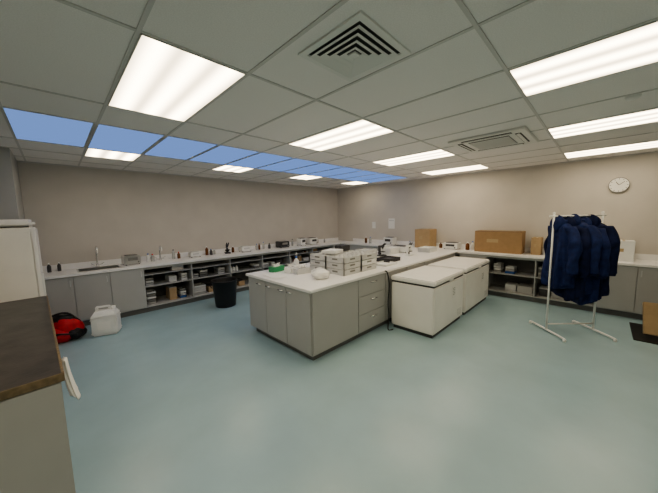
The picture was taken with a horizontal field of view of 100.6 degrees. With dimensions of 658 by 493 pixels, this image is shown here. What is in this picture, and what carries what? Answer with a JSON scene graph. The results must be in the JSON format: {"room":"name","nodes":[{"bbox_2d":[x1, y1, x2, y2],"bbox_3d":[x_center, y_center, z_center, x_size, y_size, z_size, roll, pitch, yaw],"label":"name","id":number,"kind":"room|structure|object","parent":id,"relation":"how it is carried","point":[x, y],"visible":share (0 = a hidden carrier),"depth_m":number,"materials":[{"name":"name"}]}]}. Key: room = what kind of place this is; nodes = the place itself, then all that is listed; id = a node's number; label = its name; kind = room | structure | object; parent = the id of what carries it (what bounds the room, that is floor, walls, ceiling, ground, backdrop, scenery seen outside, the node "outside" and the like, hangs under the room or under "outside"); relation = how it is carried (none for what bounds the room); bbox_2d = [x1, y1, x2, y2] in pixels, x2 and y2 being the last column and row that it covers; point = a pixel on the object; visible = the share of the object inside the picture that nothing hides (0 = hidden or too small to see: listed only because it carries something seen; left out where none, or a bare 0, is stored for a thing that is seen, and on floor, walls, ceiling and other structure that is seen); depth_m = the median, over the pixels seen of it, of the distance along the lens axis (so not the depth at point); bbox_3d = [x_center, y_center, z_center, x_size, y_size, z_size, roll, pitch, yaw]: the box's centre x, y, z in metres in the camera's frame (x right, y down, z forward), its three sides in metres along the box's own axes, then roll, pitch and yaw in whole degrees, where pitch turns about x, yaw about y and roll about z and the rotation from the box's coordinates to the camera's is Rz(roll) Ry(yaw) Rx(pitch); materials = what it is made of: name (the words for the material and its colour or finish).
{"room":"laboratory","nodes":[
{"label":"laboratory","id":0,"kind":"room"},
{"bbox_2d":[0,147,24,219],"bbox_3d":[-4.958,0.082,3.616,1.100,2.700,1.280,5,9,45],"label":"wall column","id":1,"kind":"structure","parent":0,"point":[11,203],"depth_m":3.56,"materials":[{"name":"beige paint"}]},
{"bbox_2d":[17,162,337,265],"bbox_3d":[-3.271,-0.223,6.145,0.100,2.900,10.270,5,9,45],"label":"wall","id":2,"kind":"structure","parent":0,"point":[74,211],"depth_m":5.69,"materials":[{"name":"paint"}]},
{"bbox_2d":[0,0,657,188],"bbox_3d":[0.211,-1.304,2.516,9.800,0.100,10.070,5,9,45],"label":"ceiling","id":3,"kind":"structure","parent":0,"point":[54,46],"depth_m":1.95,"materials":[{"name":"tile"}]},
{"bbox_2d":[0,107,94,146],"bbox_3d":[-2.970,-1.234,2.928,1.220,0.008,0.608,5,9,45],"label":"skylight panel","id":4,"kind":"object","parent":3,"relation":"attached to","point":[24,125],"visible":1,"depth_m":2.83,"materials":[{"name":"blue glass"}]},
{"bbox_2d":[84,148,140,160],"bbox_3d":[-3.185,-1.348,4.025,0.600,0.009,0.600,5,9,45],"label":"ceiling light panel","id":5,"kind":"object","parent":3,"relation":"in","point":[91,152],"depth_m":4.00,"materials":[{"name":"white plastic"}]},
{"bbox_2d":[86,124,164,153],"bbox_3d":[-2.533,-1.289,3.364,1.220,0.008,0.608,5,9,45],"label":"skylight panel","id":6,"kind":"object","parent":3,"relation":"attached to","point":[104,137],"visible":0.95,"depth_m":3.28,"materials":[{"name":"blue glass"}]},
{"bbox_2d":[107,33,246,121],"bbox_3d":[-1.204,-1.173,2.061,1.240,0.009,0.600,5,9,45],"label":"ceiling light panel","id":7,"kind":"object","parent":3,"relation":"in","point":[159,78],"depth_m":1.91,"materials":[{"name":"white plastic"}]},
{"bbox_2d":[142,136,217,159],"bbox_3d":[-2.096,-1.345,3.800,1.220,0.008,0.608,5,9,45],"label":"skylight panel","id":8,"kind":"object","parent":3,"relation":"attached to","point":[170,147],"visible":0.98,"depth_m":3.72,"materials":[{"name":"blue glass"}]},
{"bbox_2d":[189,145,259,164],"bbox_3d":[-1.659,-1.400,4.236,1.220,0.008,0.608,5,9,45],"label":"skylight panel","id":9,"kind":"object","parent":3,"relation":"attached to","point":[220,154],"visible":0.93,"depth_m":4.17,"materials":[{"name":"blue glass"}]},
{"bbox_2d":[211,165,253,172],"bbox_3d":[-1.873,-1.514,5.333,0.600,0.009,0.600,5,9,45],"label":"ceiling light panel","id":10,"kind":"object","parent":3,"relation":"in","point":[229,168],"depth_m":5.30,"materials":[{"name":"white plastic"}]},
{"bbox_2d":[225,153,292,168],"bbox_3d":[-1.221,-1.455,4.672,1.220,0.008,0.608,5,9,45],"label":"skylight panel","id":11,"kind":"object","parent":3,"relation":"attached to","point":[258,160],"visible":0.95,"depth_m":4.61,"materials":[{"name":"blue glass"}]},
{"bbox_2d":[256,158,318,171],"bbox_3d":[-0.784,-1.511,5.109,1.220,0.008,0.608,5,9,45],"label":"skylight panel","id":12,"kind":"object","parent":3,"relation":"attached to","point":[294,163],"visible":1,"depth_m":5.06,"materials":[{"name":"blue glass"}]},
{"bbox_2d":[290,175,321,179],"bbox_3d":[-0.562,-1.680,6.641,0.600,0.009,0.600,5,9,45],"label":"ceiling light panel","id":13,"kind":"object","parent":3,"relation":"in","point":[305,177],"depth_m":6.63,"materials":[{"name":"white plastic"}]},
{"bbox_2d":[283,163,341,174],"bbox_3d":[-0.347,-1.566,5.545,1.220,0.008,0.608,5,9,45],"label":"skylight panel","id":14,"kind":"object","parent":3,"relation":"attached to","point":[319,167],"visible":0.95,"depth_m":5.48,"materials":[{"name":"blue glass"}]},
{"bbox_2d":[0,0,657,188],"bbox_3d":[0.212,-1.245,2.522,9.800,0.021,10.070,5,9,45],"label":"grid","id":15,"kind":"object","parent":3,"relation":"attached to","point":[150,3],"visible":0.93,"depth_m":2.28,"materials":[{"name":"grey metal"}]},
{"bbox_2d":[305,167,363,176],"bbox_3d":[0.090,-1.621,5.981,1.220,0.008,0.608,5,9,45],"label":"skylight panel","id":16,"kind":"object","parent":3,"relation":"attached to","point":[343,170],"visible":0.95,"depth_m":5.94,"materials":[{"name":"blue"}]},
{"bbox_2d":[289,119,394,150],"bbox_3d":[0.108,-1.339,3.369,1.240,0.009,0.600,5,9,45],"label":"ceiling light panel","id":17,"kind":"object","parent":3,"relation":"in","point":[362,129],"depth_m":3.28,"materials":[{"name":"white plastic"}]},
{"bbox_2d":[327,170,379,178],"bbox_3d":[0.528,-1.677,6.417,1.220,0.008,0.608,5,9,45],"label":"skylight panel","id":18,"kind":"object","parent":3,"relation":"attached to","point":[359,173],"visible":0.81,"depth_m":6.36,"materials":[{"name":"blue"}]},
{"bbox_2d":[340,181,366,184],"bbox_3d":[0.750,-1.846,7.949,0.600,0.009,0.600,5,9,45],"label":"ceiling light panel","id":19,"kind":"object","parent":3,"relation":"in","point":[355,182],"depth_m":7.98,"materials":[{"name":"white plastic"}]},
{"bbox_2d":[298,10,410,81],"bbox_3d":[0.151,-1.147,1.630,0.480,0.020,0.480,5,9,45],"label":"ceiling vent","id":20,"kind":"object","parent":3,"relation":"in","point":[358,46],"visible":1,"depth_m":1.58,"materials":[{"name":"grey metal"}]},
{"bbox_2d":[344,173,393,180],"bbox_3d":[0.965,-1.732,6.853,1.220,0.008,0.608,5,9,45],"label":"skylight panel","id":21,"kind":"object","parent":3,"relation":"attached to","point":[374,176],"visible":0.95,"depth_m":6.83,"materials":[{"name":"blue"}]},
{"bbox_2d":[360,176,404,182],"bbox_3d":[1.402,-1.787,7.289,1.220,0.008,0.608,5,9,45],"label":"skylight panel","id":22,"kind":"object","parent":3,"relation":"attached to","point":[391,177],"visible":0.93,"depth_m":7.27,"materials":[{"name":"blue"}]},
{"bbox_2d":[373,149,454,165],"bbox_3d":[1.419,-1.505,4.677,1.240,0.009,0.600,5,9,45],"label":"ceiling light panel","id":23,"kind":"object","parent":3,"relation":"in","point":[439,153],"depth_m":4.61,"materials":[{"name":"white plastic"}]},
{"bbox_2d":[421,165,487,174],"bbox_3d":[2.731,-1.671,5.986,1.240,0.009,0.600,5,9,45],"label":"ceiling light panel","id":24,"kind":"object","parent":3,"relation":"in","point":[474,167],"depth_m":5.94,"materials":[{"name":"white plastic"}]},
{"bbox_2d":[447,126,538,152],"bbox_3d":[2.200,-1.394,3.660,0.860,0.039,0.900,5,9,45],"label":"air conditioner cassette","id":25,"kind":"object","parent":3,"relation":"attached to","point":[517,136],"visible":1,"depth_m":3.55,"materials":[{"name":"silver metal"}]},
{"bbox_2d":[508,20,657,96],"bbox_3d":[1.860,-1.184,1.632,1.225,0.009,0.600,5,9,45],"label":"ceiling light panel","id":26,"kind":"object","parent":3,"relation":"in","point":[636,47],"depth_m":1.76,"materials":[{"name":"white plastic"}]},
{"bbox_2d":[548,108,657,138],"bbox_3d":[3.172,-1.350,2.940,1.225,0.009,0.600,5,9,45],"label":"ceiling light panel","id":27,"kind":"object","parent":3,"relation":"in","point":[647,116],"depth_m":3.02,"materials":[{"name":"white plastic"}]},
{"bbox_2d":[564,140,657,157],"bbox_3d":[4.483,-1.516,4.248,1.225,0.009,0.600,5,9,45],"label":"ceiling light panel","id":28,"kind":"object","parent":3,"relation":"in","point":[652,144],"depth_m":4.27,"materials":[{"name":"white plastic"}]},
{"bbox_2d":[624,93,641,100],"bbox_3d":[2.571,-1.258,2.310,0.100,0.035,0.100,5,9,45],"label":"smoke detector","id":29,"kind":"object","parent":3,"relation":"attached to","point":[635,96],"visible":0.98,"depth_m":2.29,"materials":[{"name":"white plastic"}]},
{"bbox_2d":[58,290,657,492],"bbox_3d":[0.263,1.479,2.817,9.800,0.100,10.070,5,9,45],"label":"floor","id":30,"kind":"structure","parent":0,"point":[191,397],"depth_m":2.50,"materials":[{"name":"plastic"}]},
{"bbox_2d":[0,219,45,302],"bbox_3d":[-3.770,0.579,3.166,0.690,1.765,0.698,5,9,45],"label":"refrigerator","id":31,"kind":"object","parent":30,"relation":"on","point":[21,269],"visible":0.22,"depth_m":3.01,"materials":[{"name":"white metal"}]},
{"bbox_2d":[0,295,75,492],"bbox_3d":[-2.768,1.133,1.876,2.372,0.902,1.312,5,8,42],"label":"workbench","id":32,"kind":"object","parent":30,"relation":"on","point":[35,455],"visible":1,"depth_m":1.49,"materials":[{"name":"laminate"}]},
{"bbox_2d":[61,357,80,399],"bbox_3d":[-1.678,0.858,1.778,0.122,0.270,0.070,5,9,45],"label":"hanging towel","id":33,"kind":"object","parent":32,"relation":"hanging from","point":[72,388],"visible":0.91,"depth_m":1.75,"materials":[{"name":"white fabric"}]},
{"bbox_2d":[52,312,86,343],"bbox_3d":[-3.863,1.165,3.981,0.485,0.424,0.386,-4,7,-28],"label":"sports bag","id":34,"kind":"object","parent":30,"relation":"on","point":[67,326],"visible":0.78,"depth_m":3.94,"materials":[{"name":"red fabric"}]},
{"bbox_2d":[90,305,121,336],"bbox_3d":[-3.446,1.125,4.224,0.328,0.440,0.248,-4,7,-25],"label":"jerry can","id":35,"kind":"object","parent":30,"relation":"on","point":[107,321],"visible":1,"depth_m":4.14,"materials":[{"name":"white plastic"}]},
{"bbox_2d":[42,238,350,325],"bbox_3d":[-2.023,0.527,6.899,0.696,1.000,7.375,5,9,45],"label":"lab bench","id":36,"kind":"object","parent":30,"relation":"on","point":[69,290],"depth_m":5.11,"materials":[{"name":"grey"}]},
{"bbox_2d":[47,263,51,272],"label":"bottles","id":37,"kind":"object","parent":36,"relation":"on","point":[49,269],"depth_m":4.52,"materials":[{"name":"black plastic"}]},
{"bbox_2d":[91,246,103,266],"bbox_3d":[-4.189,0.180,4.934,0.211,0.394,0.184,5,9,45],"label":"tap","id":38,"kind":"object","parent":36,"relation":"on","point":[96,247],"visible":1,"depth_m":4.98,"materials":[{"name":"silver metal"}]},
{"bbox_2d":[76,265,120,271],"bbox_3d":[-4.060,0.484,4.843,0.410,0.204,0.590,5,9,45],"label":"sink","id":39,"kind":"object","parent":36,"relation":"in","point":[110,266],"visible":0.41,"depth_m":4.92,"materials":[{"name":"silver metal"}]},
{"bbox_2d":[121,254,140,265],"bbox_3d":[-3.769,0.248,5.205,0.235,0.184,0.260,4,8,39],"label":"instrument","id":40,"kind":"object","parent":36,"relation":"on","point":[129,259],"visible":0.99,"depth_m":5.13,"materials":[{"name":"grey plastic"}]},
{"bbox_2d":[146,253,154,261],"label":"bottles","id":41,"kind":"object","parent":36,"relation":"on","point":[152,257],"depth_m":5.50,"materials":[{"name":"white plastic"}]},
{"bbox_2d":[155,245,165,259],"bbox_3d":[-3.469,0.131,5.627,0.211,0.314,0.184,5,9,45],"label":"tap","id":42,"kind":"object","parent":36,"relation":"on","point":[160,246],"visible":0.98,"depth_m":5.67,"materials":[{"name":"silver metal"}]},
{"bbox_2d":[172,249,180,258],"label":"bottles","id":43,"kind":"object","parent":36,"relation":"on","point":[173,253],"depth_m":5.84,"materials":[{"name":"white plastic"}]},
{"bbox_2d":[188,251,200,257],"bbox_3d":[-2.986,0.170,6.072,0.195,0.124,0.220,5,9,45],"label":"instrument","id":44,"kind":"object","parent":36,"relation":"on","point":[191,254],"visible":0.95,"depth_m":6.02,"materials":[{"name":"white plastic"}]},
{"bbox_2d":[205,246,215,254],"label":"bottles","id":45,"kind":"object","parent":36,"relation":"on","point":[206,250],"depth_m":6.34,"materials":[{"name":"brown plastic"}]},
{"bbox_2d":[224,242,230,253],"bbox_3d":[-2.447,0.033,6.577,0.126,0.268,0.181,-4,7,-28],"label":"microscope","id":46,"kind":"object","parent":36,"relation":"on","point":[227,245],"visible":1,"depth_m":6.55,"materials":[{"name":"grey metal"}]},
{"bbox_2d":[145,248,316,304],"bbox_3d":[-1.868,0.546,7.042,0.340,0.691,4.907,5,9,45],"label":"supplies","id":47,"kind":"object","parent":36,"relation":"on","point":[172,291],"visible":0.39,"depth_m":5.85,"materials":[{"name":"grey"}]},
{"bbox_2d":[238,245,250,251],"bbox_3d":[-2.119,0.055,6.894,0.215,0.144,0.260,5,9,45],"label":"instrument","id":48,"kind":"object","parent":36,"relation":"on","point":[246,247],"visible":0.99,"depth_m":6.83,"materials":[{"name":"white plastic"}]},
{"bbox_2d":[255,242,270,249],"label":"bottles","id":49,"kind":"object","parent":36,"relation":"on","point":[269,246],"depth_m":7.37,"materials":[{"name":"glass"}]},
{"bbox_2d":[276,240,288,247],"bbox_3d":[-1.308,-0.068,7.701,0.265,0.184,0.300,5,9,45],"label":"instrument","id":50,"kind":"object","parent":36,"relation":"on","point":[283,243],"visible":0.97,"depth_m":7.61,"materials":[{"name":"black plastic"}]},
{"bbox_2d":[297,238,305,245],"bbox_3d":[-0.814,-0.143,8.121,0.215,0.224,0.220,4,8,39],"label":"instrument","id":51,"kind":"object","parent":36,"relation":"on","point":[300,241],"visible":1,"depth_m":8.05,"materials":[{"name":"white plastic"}]},
{"bbox_2d":[306,237,317,243],"bbox_3d":[-0.533,-0.176,8.473,0.265,0.204,0.300,5,9,45],"label":"instrument","id":52,"kind":"object","parent":36,"relation":"on","point":[311,240],"visible":0.94,"depth_m":8.39,"materials":[{"name":"white plastic"}]},
{"bbox_2d":[210,277,237,307],"bbox_3d":[-2.079,0.919,5.471,0.498,0.530,0.498,-2,6,-6],"label":"waste bin","id":53,"kind":"object","parent":30,"relation":"on","point":[224,288],"visible":1,"depth_m":5.31,"materials":[{"name":"black plastic"}]},
{"bbox_2d":[246,248,456,360],"bbox_3d":[0.831,0.707,5.207,1.509,0.900,4.426,5,9,45],"label":"bench","id":54,"kind":"object","parent":30,"relation":"on","point":[312,317],"visible":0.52,"depth_m":3.66,"materials":[{"name":"grey laminate"}]},
{"bbox_2d":[262,272,286,278],"bbox_3d":[-0.773,0.418,3.928,0.245,0.007,0.437,-5,8,-35],"label":"paper sheet","id":55,"kind":"object","parent":54,"relation":"on","point":[273,275],"visible":1,"depth_m":3.91,"materials":[{"name":"white paper"}]},
{"bbox_2d":[269,262,284,272],"bbox_3d":[-0.816,0.323,4.272,0.120,0.126,0.240,3,7,33],"label":"glove box","id":56,"kind":"object","parent":54,"relation":"on","point":[276,267],"visible":0.99,"depth_m":4.22,"materials":[{"name":"green cardboard"}]},
{"bbox_2d":[284,263,297,272],"bbox_3d":[-0.576,0.326,4.202,0.120,0.126,0.240,1,7,22],"label":"glove box","id":57,"kind":"object","parent":54,"relation":"on","point":[289,269],"visible":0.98,"depth_m":4.11,"materials":[{"name":"white cardboard"}]},
{"bbox_2d":[294,252,298,264],"bbox_3d":[-0.525,0.225,4.479,0.089,0.266,0.130,3,7,30],"label":"wash bottle","id":58,"kind":"object","parent":54,"relation":"on","point":[296,261],"visible":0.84,"depth_m":4.43,"materials":[{"name":"white plastic"}]},
{"bbox_2d":[293,264,310,274],"bbox_3d":[-0.406,0.335,4.089,0.240,0.126,0.120,-6,8,-39],"label":"glove box","id":59,"kind":"object","parent":54,"relation":"on","point":[301,269],"visible":1,"depth_m":4.05,"materials":[{"name":"white cardboard"}]},
{"bbox_2d":[311,267,329,279],"bbox_3d":[-0.117,0.364,3.778,0.249,0.121,0.361,-2,6,-11],"label":"plastic bag","id":60,"kind":"object","parent":54,"relation":"on","point":[318,273],"visible":1,"depth_m":3.65,"materials":[{"name":"white plastic"}]},
{"bbox_2d":[310,244,375,275],"bbox_3d":[0.224,0.183,4.320,0.726,0.355,0.776,5,9,45],"label":"racks","id":61,"kind":"object","parent":54,"relation":"on","point":[342,261],"visible":0.98,"depth_m":4.10,"materials":[{"name":"grey plastic"}]},
{"bbox_2d":[377,243,386,256],"bbox_3d":[1.101,0.065,5.667,0.181,0.268,0.126,-4,7,-24],"label":"microscope","id":62,"kind":"object","parent":54,"relation":"on","point":[384,244],"visible":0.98,"depth_m":5.63,"materials":[{"name":"grey metal"}]},
{"bbox_2d":[385,270,392,329],"bbox_3d":[0.905,0.819,4.130,0.134,0.922,0.078,5,9,45],"label":"power cable","id":63,"kind":"object","parent":54,"relation":"hanging from","point":[385,270],"visible":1,"depth_m":4.13,"materials":[{"name":"black plastic"}]},
{"bbox_2d":[356,246,436,266],"bbox_3d":[1.430,0.109,5.650,0.980,0.172,2.424,5,9,45],"label":"trays","id":64,"kind":"object","parent":54,"relation":"on","point":[384,261],"visible":0.56,"depth_m":5.56,"materials":[{"name":"white plastic"}]},
{"bbox_2d":[393,245,411,252],"bbox_3d":[1.665,0.047,6.309,0.400,0.144,0.355,5,9,45],"label":"instrument","id":65,"kind":"object","parent":54,"relation":"on","point":[402,248],"visible":0.49,"depth_m":6.14,"materials":[{"name":"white plastic"}]},
{"bbox_2d":[405,242,413,255],"bbox_3d":[1.665,0.054,5.669,0.181,0.268,0.126,-6,8,-41],"label":"microscope","id":66,"kind":"object","parent":54,"relation":"on","point":[408,247],"visible":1,"depth_m":5.62,"materials":[{"name":"white plastic"}]},
{"bbox_2d":[391,265,463,337],"bbox_3d":[1.603,0.822,4.383,0.710,0.820,1.130,5,9,45],"label":"chest freezer","id":67,"kind":"object","parent":30,"relation":"on","point":[426,300],"visible":1,"depth_m":4.03,"materials":[{"name":"white metal"}]},
{"bbox_2d":[427,256,489,314],"bbox_3d":[2.548,0.702,5.326,0.710,0.820,1.330,5,9,45],"label":"chest freezer","id":68,"kind":"object","parent":30,"relation":"on","point":[476,270],"visible":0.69,"depth_m":5.03,"materials":[{"name":"white metal"}]},
{"bbox_2d":[340,238,657,319],"bbox_3d":[3.357,0.495,6.269,7.807,1.000,0.666,5,9,45],"label":"lab bench","id":69,"kind":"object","parent":30,"relation":"on","point":[635,283],"depth_m":4.93,"materials":[{"name":"grey"}]},
{"bbox_2d":[383,237,396,244],"bbox_3d":[1.756,-0.164,7.876,0.300,0.224,0.265,5,9,45],"label":"instrument","id":70,"kind":"object","parent":69,"relation":"on","point":[388,240],"visible":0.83,"depth_m":7.78,"materials":[{"name":"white plastic"}]},
{"bbox_2d":[415,229,436,246],"bbox_3d":[2.509,-0.218,7.094,0.400,0.471,0.403,5,9,45],"label":"cardboard box","id":71,"kind":"object","parent":69,"relation":"on","point":[423,237],"visible":0.91,"depth_m":6.95,"materials":[{"name":"beige cardboard"}]},
{"bbox_2d":[443,242,461,249],"bbox_3d":[2.997,-0.025,6.650,0.340,0.164,0.295,5,9,45],"label":"instrument","id":72,"kind":"object","parent":69,"relation":"on","point":[446,245],"visible":1,"depth_m":6.55,"materials":[{"name":"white plastic"}]},
{"bbox_2d":[465,241,473,249],"label":"bottles","id":73,"kind":"object","parent":69,"relation":"on","point":[467,246],"depth_m":6.39,"materials":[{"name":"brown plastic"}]},
{"bbox_2d":[474,230,525,253],"bbox_3d":[3.700,-0.111,5.942,0.881,0.461,0.342,5,9,45],"label":"cardboard box","id":74,"kind":"object","parent":69,"relation":"on","point":[495,241],"visible":1,"depth_m":5.78,"materials":[{"name":"beige cardboard"}]},
{"bbox_2d":[530,237,542,254],"bbox_3d":[4.197,-0.013,5.513,0.160,0.341,0.263,5,9,45],"label":"cardboard box","id":75,"kind":"object","parent":69,"relation":"on","point":[536,242],"visible":1,"depth_m":5.43,"materials":[{"name":"beige cardboard"}]},
{"bbox_2d":[493,262,591,303],"bbox_3d":[4.198,0.643,5.454,1.554,0.613,0.334,5,9,45],"label":"supplies","id":76,"kind":"object","parent":69,"relation":"on","point":[498,266],"visible":0.45,"depth_m":5.61,"materials":[{"name":"grey plastic"}]},
{"bbox_2d":[618,240,635,261],"bbox_3d":[5.005,0.064,4.656,0.260,0.341,0.323,5,9,45],"label":"carton","id":77,"kind":"object","parent":69,"relation":"on","point":[627,247],"visible":0.7,"depth_m":4.51,"materials":[{"name":"cardboard"}]},
{"bbox_2d":[529,211,616,341],"bbox_3d":[3.479,0.377,3.893,0.760,1.740,0.694,-1,6,2],"label":"coat rack","id":78,"kind":"object","parent":30,"relation":"on","point":[602,212],"visible":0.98,"depth_m":3.90,"materials":[{"name":"white metal"}]},
{"bbox_2d":[541,215,582,288],"bbox_3d":[3.263,0.079,3.853,0.258,1.050,0.668,0,6,11],"label":"jacket","id":79,"kind":"object","parent":78,"relation":"hanging from","point":[567,243],"visible":0.96,"depth_m":3.73,"materials":[{"name":"blue fabric"}]},
{"bbox_2d":[544,216,591,300],"bbox_3d":[3.375,0.154,3.877,0.251,1.170,0.674,-1,6,-4],"label":"jacket","id":80,"kind":"object","parent":78,"relation":"hanging from","point":[568,294],"visible":0.31,"depth_m":3.65,"materials":[{"name":"blue fabric"}]},
{"bbox_2d":[572,214,602,294],"bbox_3d":[3.481,0.089,3.856,0.277,1.100,0.709,0,6,8],"label":"jacket","id":81,"kind":"object","parent":78,"relation":"hanging from","point":[596,236],"visible":0.23,"depth_m":3.55,"materials":[{"name":"blue fabric"}]},
{"bbox_2d":[572,216,610,304],"bbox_3d":[3.594,0.193,3.856,0.276,1.230,0.672,-2,6,-7],"label":"jacket","id":82,"kind":"object","parent":78,"relation":"hanging from","point":[604,264],"visible":0.25,"depth_m":3.58,"materials":[{"name":"blue fabric"}]},
{"bbox_2d":[584,214,620,298],"bbox_3d":[3.688,0.120,3.865,0.272,1.150,0.650,-2,6,-9],"label":"jacket","id":83,"kind":"object","parent":78,"relation":"hanging from","point":[612,233],"visible":0.32,"depth_m":3.60,"materials":[{"name":"blue fabric"}]},
{"bbox_2d":[629,322,657,344],"bbox_3d":[4.824,1.258,3.555,1.200,0.012,0.820,5,9,45],"label":"floor mat","id":84,"kind":"object","parent":30,"relation":"on","point":[636,329],"visible":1,"depth_m":3.79,"materials":[{"name":"black plastic"}]},
{"bbox_2d":[642,302,657,335],"bbox_3d":[4.647,1.007,3.643,0.620,0.423,0.291,4,8,39],"label":"carton","id":85,"kind":"object","parent":84,"relation":"on","point":[650,310],"visible":1,"depth_m":3.75,"materials":[{"name":"cardboard"}]},
{"bbox_2d":[337,152,657,254],"bbox_3d":[3.859,-0.363,6.208,9.900,2.900,0.100,5,9,45],"label":"wall","id":86,"kind":"structure","parent":0,"point":[519,199],"depth_m":5.95,"materials":[{"name":"paint"}]},
{"bbox_2d":[388,218,394,228],"bbox_3d":[1.854,-0.681,8.100,0.210,0.300,0.006,5,9,45],"label":"notice","id":87,"kind":"object","parent":86,"relation":"attached to","point":[391,221],"visible":1,"depth_m":8.10,"materials":[{"name":"white paper"}]},
{"bbox_2d":[608,177,629,192],"bbox_3d":[5.082,-1.078,4.788,0.264,0.264,0.042,5,9,45],"label":"wall clock","id":88,"kind":"object","parent":86,"relation":"attached to","point":[620,184],"visible":1,"depth_m":4.78,"materials":[{"name":"white plastic"}]}
]}

